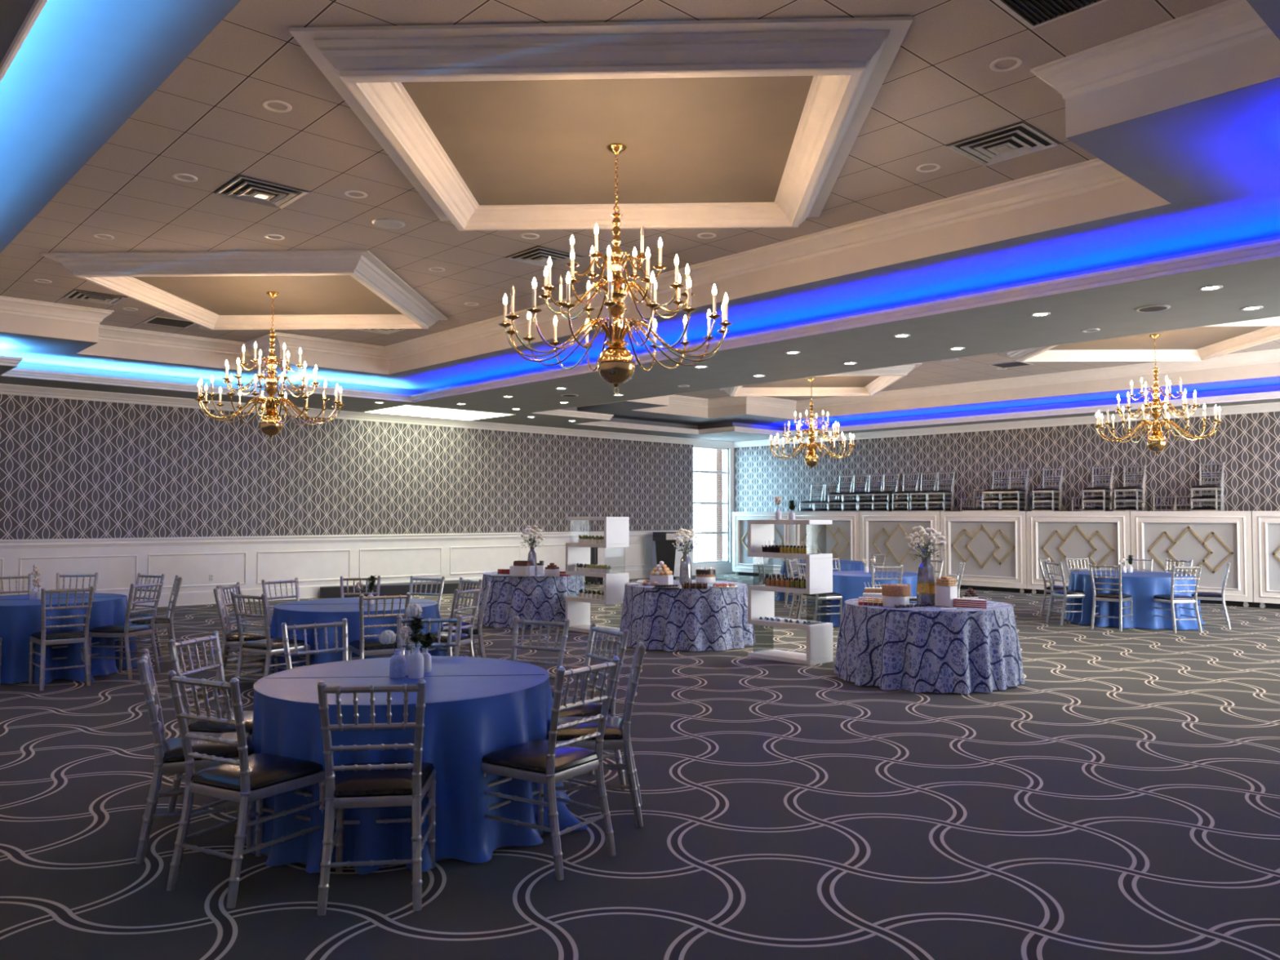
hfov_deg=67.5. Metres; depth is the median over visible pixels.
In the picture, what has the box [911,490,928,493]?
seat cushion
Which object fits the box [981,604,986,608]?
slice
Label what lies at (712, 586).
platter
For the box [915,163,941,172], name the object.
recessed light
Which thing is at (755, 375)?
recessed light
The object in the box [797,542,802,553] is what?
dessert cup
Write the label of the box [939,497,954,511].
chair
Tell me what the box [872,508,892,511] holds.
seat cushion
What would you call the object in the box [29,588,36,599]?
bud vase
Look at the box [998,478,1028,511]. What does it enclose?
chair
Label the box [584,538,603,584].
column
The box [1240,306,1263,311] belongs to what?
recessed light
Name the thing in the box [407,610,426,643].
leafy sprig
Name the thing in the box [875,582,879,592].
square
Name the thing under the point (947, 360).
grille
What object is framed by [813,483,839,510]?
chair
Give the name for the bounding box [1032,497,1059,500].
seat cushion
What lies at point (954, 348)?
recessed light
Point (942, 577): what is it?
bar
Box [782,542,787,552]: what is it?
dessert cup
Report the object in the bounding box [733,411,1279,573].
wall
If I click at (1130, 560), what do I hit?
leafy sprig
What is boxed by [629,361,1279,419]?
ceiling
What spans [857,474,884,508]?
chair
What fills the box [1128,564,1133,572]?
bud vase
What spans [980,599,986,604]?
slice
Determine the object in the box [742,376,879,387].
panel
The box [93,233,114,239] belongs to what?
recessed light
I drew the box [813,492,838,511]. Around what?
chair
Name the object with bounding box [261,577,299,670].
banquet chair
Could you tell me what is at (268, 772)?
seat cushion
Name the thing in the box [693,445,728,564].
window
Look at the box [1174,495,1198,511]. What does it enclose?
chair
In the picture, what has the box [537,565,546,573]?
box
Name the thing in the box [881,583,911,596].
cake
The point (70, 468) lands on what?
wall
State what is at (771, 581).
dessert cup
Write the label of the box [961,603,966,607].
slice
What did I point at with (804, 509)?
seat cushion
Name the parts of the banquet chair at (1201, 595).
seat frame, leg, leg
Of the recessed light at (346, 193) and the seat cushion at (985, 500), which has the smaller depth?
the recessed light at (346, 193)
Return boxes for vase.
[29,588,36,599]
[35,589,40,599]
[366,592,373,604]
[389,648,405,678]
[404,649,410,675]
[408,646,423,679]
[421,648,431,672]
[527,546,537,575]
[679,551,692,583]
[775,508,781,519]
[788,511,795,519]
[863,565,868,572]
[916,556,935,605]
[1121,565,1126,572]
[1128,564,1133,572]
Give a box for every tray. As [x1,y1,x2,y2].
[488,575,511,577]
[653,586,679,589]
[862,592,882,598]
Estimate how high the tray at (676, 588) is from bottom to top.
0.012 m
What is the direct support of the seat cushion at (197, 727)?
on the banquet chair at (197, 727)
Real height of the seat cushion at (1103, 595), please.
0.058 m
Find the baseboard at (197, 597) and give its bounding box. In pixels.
[126,566,734,608]
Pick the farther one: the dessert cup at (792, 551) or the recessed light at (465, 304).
the recessed light at (465, 304)
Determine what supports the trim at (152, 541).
attached to the wall at (70, 468)
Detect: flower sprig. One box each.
[31,564,40,586]
[32,577,42,589]
[355,582,364,591]
[400,626,413,651]
[774,495,782,508]
[861,558,867,565]
[871,555,875,564]
[1119,558,1124,564]
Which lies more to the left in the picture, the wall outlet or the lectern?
the wall outlet
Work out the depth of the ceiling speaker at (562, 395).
16.44 m
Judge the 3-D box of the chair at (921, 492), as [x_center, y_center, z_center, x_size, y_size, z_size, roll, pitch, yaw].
[6.637,0.284,22.366,0.523,0.946,0.448,2,-3,-43]
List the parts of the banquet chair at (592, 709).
leg, rail, rail, rail, rail, leg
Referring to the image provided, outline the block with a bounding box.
[962,595,977,599]
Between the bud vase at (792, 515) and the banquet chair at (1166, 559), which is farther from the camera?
the banquet chair at (1166, 559)
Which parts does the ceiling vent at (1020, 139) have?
plate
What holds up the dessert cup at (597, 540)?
on the display shelf at (616, 529)
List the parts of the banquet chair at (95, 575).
leg, rail, leg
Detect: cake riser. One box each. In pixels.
[543,568,559,576]
[695,576,715,582]
[882,595,909,607]
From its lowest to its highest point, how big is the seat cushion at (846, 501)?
0.058 m
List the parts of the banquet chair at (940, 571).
rail, leg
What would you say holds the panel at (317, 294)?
attached to the ceiling at (208, 121)
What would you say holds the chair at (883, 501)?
on the chair at (882, 509)
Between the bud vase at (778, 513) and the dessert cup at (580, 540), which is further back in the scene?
the dessert cup at (580, 540)
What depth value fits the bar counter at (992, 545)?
20.64 m
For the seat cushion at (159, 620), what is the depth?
10.29 m
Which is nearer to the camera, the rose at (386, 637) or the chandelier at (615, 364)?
the rose at (386, 637)
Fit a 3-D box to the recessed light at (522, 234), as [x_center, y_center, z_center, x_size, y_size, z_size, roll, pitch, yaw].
[-1.102,-2.453,9.593,0.192,0.040,0.192,2,-3,-43]
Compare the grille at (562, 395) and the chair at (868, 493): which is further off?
the chair at (868, 493)
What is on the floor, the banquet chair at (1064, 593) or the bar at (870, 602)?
the banquet chair at (1064, 593)
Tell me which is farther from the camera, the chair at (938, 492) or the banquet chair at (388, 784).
the chair at (938, 492)
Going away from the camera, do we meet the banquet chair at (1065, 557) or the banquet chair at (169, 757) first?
the banquet chair at (169, 757)
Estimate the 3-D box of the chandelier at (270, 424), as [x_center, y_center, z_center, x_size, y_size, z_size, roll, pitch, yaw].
[-4.572,-1.403,11.904,1.718,1.861,1.744,1,-2,-29]
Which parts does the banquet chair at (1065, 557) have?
leg, rail, rail, leg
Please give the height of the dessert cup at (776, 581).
0.146 m
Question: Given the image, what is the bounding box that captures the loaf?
[513,560,531,566]
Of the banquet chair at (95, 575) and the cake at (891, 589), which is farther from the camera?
the banquet chair at (95, 575)
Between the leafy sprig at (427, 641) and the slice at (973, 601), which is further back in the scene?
the slice at (973, 601)
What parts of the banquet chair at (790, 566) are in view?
leg, leg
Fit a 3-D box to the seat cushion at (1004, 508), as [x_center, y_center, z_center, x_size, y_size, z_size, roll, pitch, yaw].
[8.056,0.629,20.704,0.425,0.058,0.430,2,-3,-43]
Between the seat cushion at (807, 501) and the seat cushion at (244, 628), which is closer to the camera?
the seat cushion at (244, 628)
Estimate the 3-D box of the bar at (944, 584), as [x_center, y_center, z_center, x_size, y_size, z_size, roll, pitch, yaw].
[2.958,1.011,9.231,0.050,0.022,0.070,2,-3,-44]
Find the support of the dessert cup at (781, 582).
on the display shelf at (819, 564)
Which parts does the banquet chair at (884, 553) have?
leg, rail, leg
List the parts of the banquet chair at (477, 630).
seat frame, leg, leg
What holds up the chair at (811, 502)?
on the chair at (810, 509)
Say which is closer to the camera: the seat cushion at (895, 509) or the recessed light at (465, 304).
the recessed light at (465, 304)
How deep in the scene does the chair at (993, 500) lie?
21.00 m
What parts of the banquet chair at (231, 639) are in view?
leg, leg, seat frame, leg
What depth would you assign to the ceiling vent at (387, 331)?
14.41 m
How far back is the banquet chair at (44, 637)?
9.01 m
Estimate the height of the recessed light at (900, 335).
0.040 m
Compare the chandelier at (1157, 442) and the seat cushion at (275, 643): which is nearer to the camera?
the seat cushion at (275, 643)
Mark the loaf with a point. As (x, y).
(526, 563)
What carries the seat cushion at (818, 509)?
on the chair at (824, 509)
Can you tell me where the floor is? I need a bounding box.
[0,573,1279,959]
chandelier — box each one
[195,291,344,441]
[497,142,733,394]
[768,377,855,471]
[1093,333,1223,456]
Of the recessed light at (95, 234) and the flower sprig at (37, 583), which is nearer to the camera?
the recessed light at (95, 234)
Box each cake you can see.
[695,563,715,577]
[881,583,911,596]
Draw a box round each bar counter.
[732,511,791,575]
[791,511,859,560]
[859,511,941,586]
[940,511,1026,593]
[1026,511,1131,594]
[1130,511,1253,607]
[1252,511,1279,608]
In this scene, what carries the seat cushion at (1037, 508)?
on the chair at (1042, 508)
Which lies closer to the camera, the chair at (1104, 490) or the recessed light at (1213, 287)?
the recessed light at (1213, 287)
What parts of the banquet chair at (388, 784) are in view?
leg, leg, rail, rail, rail, rail, seat frame, leg, leg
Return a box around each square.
[867,582,871,592]
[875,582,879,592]
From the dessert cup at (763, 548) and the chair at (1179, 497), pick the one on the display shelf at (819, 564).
the dessert cup at (763, 548)
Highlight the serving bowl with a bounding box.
[635,579,648,583]
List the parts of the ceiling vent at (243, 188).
plate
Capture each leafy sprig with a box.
[366,574,377,592]
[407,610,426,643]
[418,631,436,648]
[787,499,795,510]
[1127,555,1133,564]
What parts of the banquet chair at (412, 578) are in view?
leg, rail, rail, leg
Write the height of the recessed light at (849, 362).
0.040 m
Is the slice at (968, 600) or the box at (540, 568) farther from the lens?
the box at (540, 568)
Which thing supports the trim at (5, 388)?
attached to the wall at (70, 468)
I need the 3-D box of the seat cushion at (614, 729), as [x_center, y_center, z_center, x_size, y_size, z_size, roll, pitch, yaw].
[-0.277,1.333,5.187,0.425,0.058,0.430,0,-2,-1]
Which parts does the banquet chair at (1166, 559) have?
leg, rail, rail, leg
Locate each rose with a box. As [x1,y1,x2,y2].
[378,630,399,650]
[405,603,422,647]
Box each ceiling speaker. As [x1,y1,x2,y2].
[199,325,209,329]
[372,217,405,228]
[560,394,578,396]
[941,358,959,361]
[1135,304,1170,312]
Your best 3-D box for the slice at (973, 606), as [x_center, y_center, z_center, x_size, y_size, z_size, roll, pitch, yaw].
[3.180,1.195,9.146,0.044,0.041,0.100,0,-2,11]
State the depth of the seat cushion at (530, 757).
4.48 m
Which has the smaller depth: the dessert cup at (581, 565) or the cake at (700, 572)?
the cake at (700, 572)
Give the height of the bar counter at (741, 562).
1.710 m
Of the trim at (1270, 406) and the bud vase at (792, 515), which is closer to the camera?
the bud vase at (792, 515)
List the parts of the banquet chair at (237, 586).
leg, rail, rail, rail, rail, leg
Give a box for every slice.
[956,597,961,603]
[956,602,961,607]
[961,598,966,603]
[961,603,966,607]
[965,598,971,603]
[966,603,971,607]
[970,598,976,604]
[971,603,976,608]
[976,599,981,604]
[976,604,981,608]
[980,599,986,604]
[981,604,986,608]
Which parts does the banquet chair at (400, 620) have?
leg, rail, rail, leg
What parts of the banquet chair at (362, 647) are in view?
leg, leg, seat frame, rail, rail, rail, rail, leg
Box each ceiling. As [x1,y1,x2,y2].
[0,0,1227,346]
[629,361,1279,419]
[674,338,1279,400]
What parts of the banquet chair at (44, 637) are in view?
leg, leg, seat frame, rail, rail, rail, rail, leg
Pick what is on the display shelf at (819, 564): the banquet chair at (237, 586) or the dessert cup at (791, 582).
the dessert cup at (791, 582)
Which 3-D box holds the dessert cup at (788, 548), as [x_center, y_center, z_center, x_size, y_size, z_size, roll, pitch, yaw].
[1.670,0.754,10.745,0.061,0.132,0.061,2,-3,-37]
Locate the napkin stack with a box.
[626,582,641,585]
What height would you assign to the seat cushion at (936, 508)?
0.058 m
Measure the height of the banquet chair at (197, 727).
0.946 m
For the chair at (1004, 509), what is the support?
on the chair at (1027, 497)
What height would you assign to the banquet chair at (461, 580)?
0.946 m
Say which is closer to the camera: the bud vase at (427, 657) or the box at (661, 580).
the bud vase at (427, 657)
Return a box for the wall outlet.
[208,573,213,581]
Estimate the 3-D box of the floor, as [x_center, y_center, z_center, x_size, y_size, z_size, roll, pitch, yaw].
[1.224,2.137,12.684,21.930,0.100,19.450,2,-3,-43]
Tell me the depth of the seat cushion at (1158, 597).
13.41 m
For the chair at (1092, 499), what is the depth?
19.41 m
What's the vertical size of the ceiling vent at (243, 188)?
0.042 m
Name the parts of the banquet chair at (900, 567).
leg, rail, rail, leg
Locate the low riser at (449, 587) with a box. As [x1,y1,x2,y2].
[320,579,478,598]
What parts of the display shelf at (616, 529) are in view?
panel, panel, panel, panel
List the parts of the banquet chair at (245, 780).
leg, rail, rail, rail, rail, leg, seat frame, leg, leg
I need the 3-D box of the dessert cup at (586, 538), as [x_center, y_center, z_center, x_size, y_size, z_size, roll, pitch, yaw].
[-0.745,0.828,13.449,0.081,0.114,0.080,0,-2,13]
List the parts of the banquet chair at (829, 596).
leg, rail, seat frame, leg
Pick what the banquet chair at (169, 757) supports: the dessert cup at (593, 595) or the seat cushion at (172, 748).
the seat cushion at (172, 748)
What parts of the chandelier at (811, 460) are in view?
arm, arm, arm, arm, arm, arm, arm, arm, arm, arm, arm, globe, chain, arm, arm, arm, arm, arm, arm, arm, arm, arm, arm, arm, arm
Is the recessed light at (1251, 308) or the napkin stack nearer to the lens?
the recessed light at (1251, 308)
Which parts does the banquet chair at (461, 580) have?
leg, rail, rail, rail, leg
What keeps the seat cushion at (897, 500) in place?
on the chair at (903, 501)
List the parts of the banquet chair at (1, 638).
leg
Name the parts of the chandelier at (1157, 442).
arm, arm, arm, arm, arm, arm, arm, arm, arm, arm, arm, arm, arm, arm, arm, arm, chain, globe, arm, arm, arm, arm, arm, arm, arm, arm, arm, arm, arm, arm, arm, arm, arm, arm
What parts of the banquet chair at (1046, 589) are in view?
leg, leg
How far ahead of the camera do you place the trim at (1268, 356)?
19.59 m
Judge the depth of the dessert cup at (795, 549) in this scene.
10.65 m
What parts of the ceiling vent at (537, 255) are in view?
plate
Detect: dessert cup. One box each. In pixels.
[577,534,582,542]
[577,588,583,596]
[580,563,583,571]
[581,534,585,542]
[582,589,587,597]
[584,534,589,542]
[586,590,592,597]
[587,564,591,572]
[588,535,592,542]
[591,535,595,543]
[591,564,595,572]
[591,590,596,598]
[594,564,598,572]
[595,535,599,543]
[595,590,601,599]
[599,535,602,543]
[599,564,603,573]
[604,564,608,573]
[606,564,611,573]
[761,540,767,552]
[764,542,770,552]
[764,573,771,586]
[768,542,773,552]
[769,575,775,586]
[772,543,777,552]
[773,574,780,586]
[775,544,781,552]
[778,577,785,586]
[779,542,784,552]
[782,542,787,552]
[783,573,790,586]
[786,543,791,553]
[789,574,795,587]
[790,543,795,553]
[793,546,799,553]
[794,576,800,587]
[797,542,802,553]
[799,574,805,588]
[800,542,806,553]
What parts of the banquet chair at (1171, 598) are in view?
leg, seat frame, rail, rail, rail, rail, leg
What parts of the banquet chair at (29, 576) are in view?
rail, rail, leg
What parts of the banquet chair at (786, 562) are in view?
leg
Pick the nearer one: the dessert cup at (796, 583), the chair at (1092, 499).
the dessert cup at (796, 583)
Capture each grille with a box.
[375,220,402,228]
[562,395,576,396]
[942,359,956,361]
[1138,306,1167,311]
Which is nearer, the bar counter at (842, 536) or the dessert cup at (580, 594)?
the dessert cup at (580, 594)
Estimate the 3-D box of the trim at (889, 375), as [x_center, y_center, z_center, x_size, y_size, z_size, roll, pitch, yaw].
[3.464,-1.979,19.370,3.540,0.194,3.540,0,-2,2]
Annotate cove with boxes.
[0,0,1279,395]
[560,376,1279,431]
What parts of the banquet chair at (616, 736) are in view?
seat frame, leg, leg, rail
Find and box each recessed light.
[33,278,52,283]
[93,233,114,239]
[122,306,137,311]
[172,173,197,182]
[262,99,292,112]
[264,234,284,239]
[344,190,367,198]
[428,266,445,271]
[464,302,479,306]
[520,233,539,239]
[693,365,707,368]
[697,232,716,239]
[752,374,765,377]
[785,351,799,354]
[843,361,857,364]
[893,333,910,337]
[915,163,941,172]
[948,346,964,350]
[989,56,1022,71]
[1030,311,1050,316]
[1081,328,1100,332]
[1198,284,1222,290]
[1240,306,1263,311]
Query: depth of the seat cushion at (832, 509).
23.86 m
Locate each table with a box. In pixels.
[0,592,137,684]
[237,656,587,874]
[264,597,447,673]
[476,571,585,628]
[619,579,753,651]
[774,559,864,603]
[826,570,917,626]
[834,596,1024,693]
[1064,570,1205,630]
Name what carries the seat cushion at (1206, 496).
on the chair at (1206, 498)
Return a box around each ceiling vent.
[63,289,126,305]
[142,315,195,328]
[214,175,309,208]
[352,328,405,334]
[505,245,582,267]
[946,121,1059,165]
[987,360,1034,368]
[991,0,1108,29]
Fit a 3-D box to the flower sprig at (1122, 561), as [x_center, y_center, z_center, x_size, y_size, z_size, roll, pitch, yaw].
[7.478,1.307,14.856,0.081,0.191,0.078,2,-3,-43]
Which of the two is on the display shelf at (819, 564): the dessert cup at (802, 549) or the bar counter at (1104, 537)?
the dessert cup at (802, 549)
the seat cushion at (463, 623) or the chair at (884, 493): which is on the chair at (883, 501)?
the chair at (884, 493)
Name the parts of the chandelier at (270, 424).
arm, arm, arm, arm, arm, arm, arm, arm, arm, arm, arm, arm, arm, arm, arm, arm, arm, globe, chain, arm, arm, arm, arm, arm, arm, arm, arm, arm, arm, arm, arm, arm, arm, arm, arm, arm, arm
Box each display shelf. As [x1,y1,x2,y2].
[564,516,629,635]
[747,519,833,665]
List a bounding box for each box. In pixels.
[509,565,534,576]
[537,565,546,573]
[649,574,673,586]
[935,585,957,607]
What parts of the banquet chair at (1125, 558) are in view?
rail, rail, leg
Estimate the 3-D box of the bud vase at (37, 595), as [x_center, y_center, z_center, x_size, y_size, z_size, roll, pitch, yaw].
[-6.180,1.176,9.860,0.069,0.100,0.068,2,-3,-43]
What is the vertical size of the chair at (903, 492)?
0.946 m
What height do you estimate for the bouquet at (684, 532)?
0.429 m
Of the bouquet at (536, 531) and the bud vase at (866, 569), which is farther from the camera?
the bud vase at (866, 569)
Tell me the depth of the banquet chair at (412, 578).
10.57 m
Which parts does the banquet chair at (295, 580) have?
leg, rail, rail, leg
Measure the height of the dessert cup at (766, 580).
0.146 m
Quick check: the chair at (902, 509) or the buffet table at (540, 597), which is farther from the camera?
the chair at (902, 509)
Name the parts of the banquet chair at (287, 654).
leg, rail, rail, leg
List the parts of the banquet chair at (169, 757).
rail, leg, leg, rail, rail, seat frame, leg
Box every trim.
[0,0,1274,359]
[0,0,1279,402]
[0,383,734,448]
[0,530,694,548]
[0,541,687,595]
[40,249,448,329]
[288,16,912,231]
[532,315,1279,435]
[669,348,1279,409]
[720,363,922,395]
[733,401,1279,448]
[998,316,1279,361]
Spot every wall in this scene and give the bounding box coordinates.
[0,394,733,595]
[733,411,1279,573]
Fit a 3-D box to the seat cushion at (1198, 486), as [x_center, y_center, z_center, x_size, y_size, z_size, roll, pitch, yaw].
[10.643,0.123,17.980,0.425,0.058,0.430,2,-3,-43]
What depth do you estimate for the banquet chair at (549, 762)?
4.47 m
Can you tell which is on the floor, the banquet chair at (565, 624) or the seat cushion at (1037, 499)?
the banquet chair at (565, 624)
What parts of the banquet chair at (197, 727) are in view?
leg, rail, rail, rail, rail, leg, seat frame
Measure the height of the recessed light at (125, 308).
0.040 m
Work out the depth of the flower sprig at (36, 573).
9.86 m
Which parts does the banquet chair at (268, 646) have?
leg, rail, rail, rail, rail, leg, seat frame, leg, leg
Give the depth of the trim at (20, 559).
17.99 m
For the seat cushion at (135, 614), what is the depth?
10.77 m
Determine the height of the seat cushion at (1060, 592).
0.058 m
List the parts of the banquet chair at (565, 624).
leg, rail, rail, rail, rail, leg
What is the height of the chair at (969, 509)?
0.946 m
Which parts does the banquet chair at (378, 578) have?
leg, rail, rail, leg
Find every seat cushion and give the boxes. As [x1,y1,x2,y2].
[31,629,84,639]
[89,623,151,633]
[129,612,151,617]
[129,615,169,624]
[162,731,253,762]
[187,710,253,734]
[191,752,323,791]
[226,631,272,641]
[231,626,265,632]
[242,637,308,649]
[333,760,434,796]
[349,638,397,650]
[420,631,470,642]
[440,626,478,634]
[442,621,470,626]
[481,738,598,773]
[546,716,623,740]
[552,697,610,716]
[773,573,786,577]
[800,500,815,502]
[800,508,817,511]
[803,591,841,596]
[813,508,831,511]
[814,500,831,502]
[828,492,844,494]
[828,500,844,502]
[828,508,844,511]
[842,508,856,511]
[843,492,859,493]
[843,500,857,502]
[857,508,872,511]
[858,491,875,493]
[858,499,872,502]
[872,499,892,502]
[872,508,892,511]
[873,491,893,493]
[892,499,912,502]
[892,508,910,511]
[893,490,911,493]
[910,508,926,511]
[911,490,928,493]
[911,499,926,502]
[927,498,951,502]
[927,507,951,511]
[928,489,951,493]
[963,507,982,510]
[982,488,1002,491]
[982,498,999,501]
[982,507,1003,510]
[1000,488,1026,491]
[1000,497,1025,501]
[1000,507,1025,510]
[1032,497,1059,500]
[1032,507,1059,510]
[1033,488,1059,490]
[1046,585,1068,590]
[1052,589,1084,595]
[1082,487,1111,489]
[1082,497,1110,500]
[1082,507,1110,510]
[1095,592,1131,598]
[1114,497,1142,499]
[1114,506,1142,510]
[1115,486,1142,489]
[1153,594,1195,599]
[1191,484,1221,488]
[1191,495,1221,498]
[1191,506,1221,510]
[1191,591,1222,597]
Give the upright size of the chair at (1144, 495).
0.946 m
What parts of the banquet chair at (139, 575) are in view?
leg, rail, rail, rail, rail, leg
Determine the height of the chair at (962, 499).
0.946 m
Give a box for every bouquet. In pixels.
[520,524,544,548]
[671,528,700,551]
[905,525,946,558]
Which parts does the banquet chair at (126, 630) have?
leg, seat frame, leg, leg, rail, rail, rail, rail, leg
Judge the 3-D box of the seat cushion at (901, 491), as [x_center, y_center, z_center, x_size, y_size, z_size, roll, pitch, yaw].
[6.282,0.288,22.687,0.425,0.058,0.430,2,-3,-43]
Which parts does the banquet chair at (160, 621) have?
seat frame, leg, leg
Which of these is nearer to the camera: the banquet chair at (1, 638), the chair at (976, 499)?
the banquet chair at (1, 638)
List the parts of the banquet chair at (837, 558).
leg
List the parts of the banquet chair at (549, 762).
leg, seat frame, leg, rail, rail, rail, rail, leg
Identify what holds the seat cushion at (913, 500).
on the chair at (921, 501)
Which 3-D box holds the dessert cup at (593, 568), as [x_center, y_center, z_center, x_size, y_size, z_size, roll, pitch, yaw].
[-0.636,1.224,13.315,0.074,0.114,0.078,1,-2,-19]
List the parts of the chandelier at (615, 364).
bulb, bulb, bulb, bulb, bulb, bulb, arm, bulb, arm, arm, bulb, arm, bulb, arm, bulb, bulb, arm, arm, arm, arm, arm, arm, arm, bulb, arm, arm, bulb, arm, arm, arm, bulb, bulb, arm, globe, chain, arm, arm, arm, bulb, arm, arm, arm, bulb, arm, arm, bulb, bulb, arm, bulb, arm, arm, arm, bulb, arm, arm, arm, bulb, arm, arm, bulb, bulb, bulb, bulb, bulb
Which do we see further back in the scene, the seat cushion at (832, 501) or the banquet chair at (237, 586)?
the seat cushion at (832, 501)
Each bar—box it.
[868,600,873,605]
[940,576,949,578]
[942,578,951,582]
[942,583,951,586]
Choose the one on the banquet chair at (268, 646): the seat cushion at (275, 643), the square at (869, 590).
the seat cushion at (275, 643)
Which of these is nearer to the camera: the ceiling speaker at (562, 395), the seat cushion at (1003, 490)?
the ceiling speaker at (562, 395)
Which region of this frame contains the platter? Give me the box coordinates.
[710,585,737,587]
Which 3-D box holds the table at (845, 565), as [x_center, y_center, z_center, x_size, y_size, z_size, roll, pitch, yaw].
[3.464,1.919,18.356,1.766,0.735,1.763,-1,-2,17]
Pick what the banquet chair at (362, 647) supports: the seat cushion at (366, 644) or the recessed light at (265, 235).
the seat cushion at (366, 644)
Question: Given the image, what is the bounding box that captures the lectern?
[653,532,679,579]
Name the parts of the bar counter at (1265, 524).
moulding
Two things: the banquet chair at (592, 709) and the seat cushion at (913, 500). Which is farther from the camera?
the seat cushion at (913, 500)
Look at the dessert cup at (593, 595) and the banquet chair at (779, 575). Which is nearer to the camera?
the dessert cup at (593, 595)
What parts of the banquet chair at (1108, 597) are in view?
leg, rail, rail, rail, rail, seat frame, leg, leg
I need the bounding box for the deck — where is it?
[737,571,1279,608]
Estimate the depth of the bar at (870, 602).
9.31 m
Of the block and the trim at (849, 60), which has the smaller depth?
the trim at (849, 60)
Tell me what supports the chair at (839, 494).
on the chair at (832, 502)
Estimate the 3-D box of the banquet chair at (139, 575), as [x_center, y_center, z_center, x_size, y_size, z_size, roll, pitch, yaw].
[-5.745,1.538,10.828,0.448,0.946,0.523,-1,-2,25]
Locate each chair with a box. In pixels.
[0,573,31,594]
[0,637,2,684]
[28,585,94,690]
[56,572,98,593]
[88,580,164,679]
[129,572,164,656]
[129,574,182,663]
[135,648,254,864]
[166,670,325,908]
[167,630,253,813]
[213,585,272,689]
[219,582,265,671]
[231,591,311,699]
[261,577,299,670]
[280,617,348,670]
[316,678,435,915]
[340,575,380,597]
[347,592,410,660]
[396,614,462,656]
[408,575,444,608]
[408,586,481,657]
[440,581,490,657]
[442,577,482,657]
[481,656,619,880]
[511,616,569,700]
[546,635,645,827]
[552,622,629,790]
[773,573,786,601]
[784,558,806,604]
[787,558,806,618]
[795,561,842,624]
[799,484,825,511]
[799,491,824,511]
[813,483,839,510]
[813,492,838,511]
[827,475,853,508]
[827,483,853,511]
[827,491,853,511]
[832,556,839,571]
[841,491,867,511]
[842,474,869,508]
[842,482,868,511]
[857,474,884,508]
[857,483,883,509]
[857,495,883,511]
[869,552,886,570]
[871,564,903,587]
[872,473,899,510]
[872,481,899,511]
[872,490,898,511]
[891,489,919,511]
[892,472,919,511]
[892,481,919,511]
[909,480,937,511]
[909,489,937,511]
[910,471,937,508]
[926,471,955,511]
[926,480,955,511]
[926,488,955,511]
[929,559,943,583]
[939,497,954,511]
[955,560,965,597]
[960,497,978,511]
[962,488,991,511]
[975,498,991,506]
[981,488,1011,511]
[982,469,1011,507]
[982,479,1011,509]
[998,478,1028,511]
[998,487,1028,511]
[999,468,1029,511]
[1011,497,1028,509]
[1031,477,1062,511]
[1031,487,1062,511]
[1032,467,1062,511]
[1038,557,1068,617]
[1041,496,1062,509]
[1044,560,1084,625]
[1064,556,1089,578]
[1071,496,1091,511]
[1081,466,1114,511]
[1081,475,1113,511]
[1081,485,1113,511]
[1088,563,1133,631]
[1094,496,1113,511]
[1113,464,1146,511]
[1113,475,1146,511]
[1113,485,1146,511]
[1123,557,1153,571]
[1126,495,1146,511]
[1152,495,1177,511]
[1153,564,1202,633]
[1164,558,1193,573]
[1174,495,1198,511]
[1190,462,1224,511]
[1190,472,1224,511]
[1190,484,1224,511]
[1191,562,1231,629]
[1202,494,1224,511]
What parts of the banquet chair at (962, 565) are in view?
leg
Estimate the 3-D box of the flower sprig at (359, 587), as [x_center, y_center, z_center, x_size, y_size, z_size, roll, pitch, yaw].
[-2.743,1.091,9.388,0.090,0.188,0.085,2,-3,-43]
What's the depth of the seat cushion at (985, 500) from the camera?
20.87 m
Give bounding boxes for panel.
[132,275,402,315]
[361,404,515,420]
[401,75,813,204]
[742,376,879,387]
[1048,326,1266,350]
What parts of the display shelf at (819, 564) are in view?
panel, panel, glass pane, glass pane, glass pane, glass pane, panel, panel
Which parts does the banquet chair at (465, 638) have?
seat frame, leg, rail, rail, rail, rail, leg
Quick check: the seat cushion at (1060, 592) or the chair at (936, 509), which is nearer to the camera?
the seat cushion at (1060, 592)
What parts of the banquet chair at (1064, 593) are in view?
leg, rail, rail, leg, seat frame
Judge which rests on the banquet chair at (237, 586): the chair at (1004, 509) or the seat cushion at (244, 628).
the seat cushion at (244, 628)
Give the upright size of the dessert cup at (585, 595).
0.114 m
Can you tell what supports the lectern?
on the floor
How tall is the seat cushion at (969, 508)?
0.058 m

